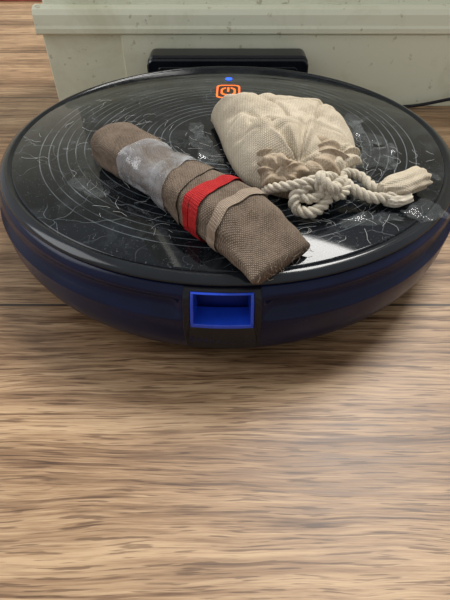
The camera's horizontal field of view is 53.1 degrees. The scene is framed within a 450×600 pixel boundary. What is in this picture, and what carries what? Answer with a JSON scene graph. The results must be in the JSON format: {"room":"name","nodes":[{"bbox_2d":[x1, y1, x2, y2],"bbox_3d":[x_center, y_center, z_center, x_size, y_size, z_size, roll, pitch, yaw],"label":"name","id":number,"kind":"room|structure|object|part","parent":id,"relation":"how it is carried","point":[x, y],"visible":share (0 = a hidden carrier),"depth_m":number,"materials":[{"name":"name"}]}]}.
{"room":"living room","nodes":[
{"label":"living room","id":0,"kind":"room"},
{"bbox_2d":[0,1,449,599],"bbox_3d":[0.000,-0.213,0.534,4.400,0.001,4.000,0,45,0],"label":"floor","id":1,"kind":"structure","parent":0,"point":[133,467],"depth_m":0.24,"materials":[{"name":"laminate"}]},
{"bbox_2d":[0,0,41,0],"bbox_3d":[-0.950,-0.959,1.286,1.300,0.010,0.880,0,45,0],"label":"rug","id":2,"kind":"object","parent":1,"relation":"on","point":[0,0],"visible":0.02,"depth_m":0.98,"materials":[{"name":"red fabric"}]},
{"bbox_2d":[0,66,449,348],"bbox_3d":[0.002,-0.098,0.365,0.340,0.072,0.342,1,45,1],"label":"robot vacuum","id":3,"kind":"object","parent":1,"relation":"on","point":[112,268],"visible":0.85,"depth_m":0.27,"materials":[{"name":"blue plastic"}]},
{"bbox_2d":[90,122,313,283],"bbox_3d":[-0.024,-0.067,0.260,0.044,0.031,0.165,-33,53,-29],"label":"roll","id":4,"kind":"object","parent":3,"relation":"on","point":[237,220],"visible":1,"depth_m":0.23,"materials":[{"name":"brown fabric"}]},
{"bbox_3d":[-0.002,0.011,0.241,0.041,0.044,0.011,1,45,1],"label":"bin frame","id":5,"kind":"part","parent":3,"relation":"part of","materials":[{"name":"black plastic"}]},
{"bbox_2d":[22,100,431,243],"bbox_3d":[-0.009,-0.092,0.307,0.291,0.001,0.170,12,46,12],"label":"lint fibers","id":6,"kind":"object","parent":3,"relation":"on","point":[96,100],"visible":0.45,"depth_m":0.29,"materials":[{"name":"white fabric"}]},
{"bbox_3d":[0.002,-0.124,0.341,0.312,0.001,0.312,1,45,1],"label":"glass","id":7,"kind":"part","parent":3,"relation":"part of","materials":[{"name":"black glass"}]},
{"bbox_2d":[211,92,432,218],"bbox_3d":[0.050,-0.111,0.300,0.101,0.037,0.162,-19,48,-18],"label":"pouch","id":8,"kind":"object","parent":3,"relation":"on","point":[295,149],"visible":1,"depth_m":0.27,"materials":[{"name":"fabric"}]},
{"bbox_2d":[147,48,307,72],"bbox_3d":[0.003,-0.222,0.495,0.178,0.068,0.118,0,45,0],"label":"dock","id":9,"kind":"object","parent":1,"relation":"on","point":[160,59],"visible":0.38,"depth_m":0.49,"materials":[{"name":"black plastic"}]},
{"bbox_2d":[403,98,449,107],"bbox_3d":[0.848,-0.204,0.511,1.511,0.020,0.036,3,45,3],"label":"power cable","id":10,"kind":"object","parent":1,"relation":"on","point":[444,99],"visible":0.39,"depth_m":0.55,"materials":[{"name":"black plastic"}]},
{"bbox_2d":[42,0,449,3],"bbox_3d":[0.998,-0.428,0.467,2.404,0.400,0.088,0,45,0],"label":"wall","id":11,"kind":"structure","parent":0,"point":[43,1],"depth_m":0.50,"materials":[{"name":"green paint"}]},
{"bbox_2d":[43,35,125,100],"bbox_3d":[0.996,-0.279,0.543,2.408,0.082,0.012,0,45,0],"label":"board","id":12,"kind":"object","parent":11,"relation":"attached to","point":[78,63],"visible":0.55,"depth_m":0.53,"materials":[{"name":"beige paint"}]},
{"bbox_2d":[32,4,449,34],"bbox_3d":[0.994,-0.314,0.504,2.412,0.026,0.018,0,45,0],"label":"trim","id":13,"kind":"structure","parent":11,"relation":"attached to","point":[49,19],"depth_m":0.50,"materials":[{"name":"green paint"}]},
{"bbox_2d":[121,35,449,105],"bbox_3d":[1.041,-0.273,0.538,2.318,0.080,0.004,0,45,0],"label":"baseboard","id":14,"kind":"structure","parent":11,"relation":"attached to","point":[404,69],"depth_m":0.52,"materials":[{"name":"beige paint"}]}
]}

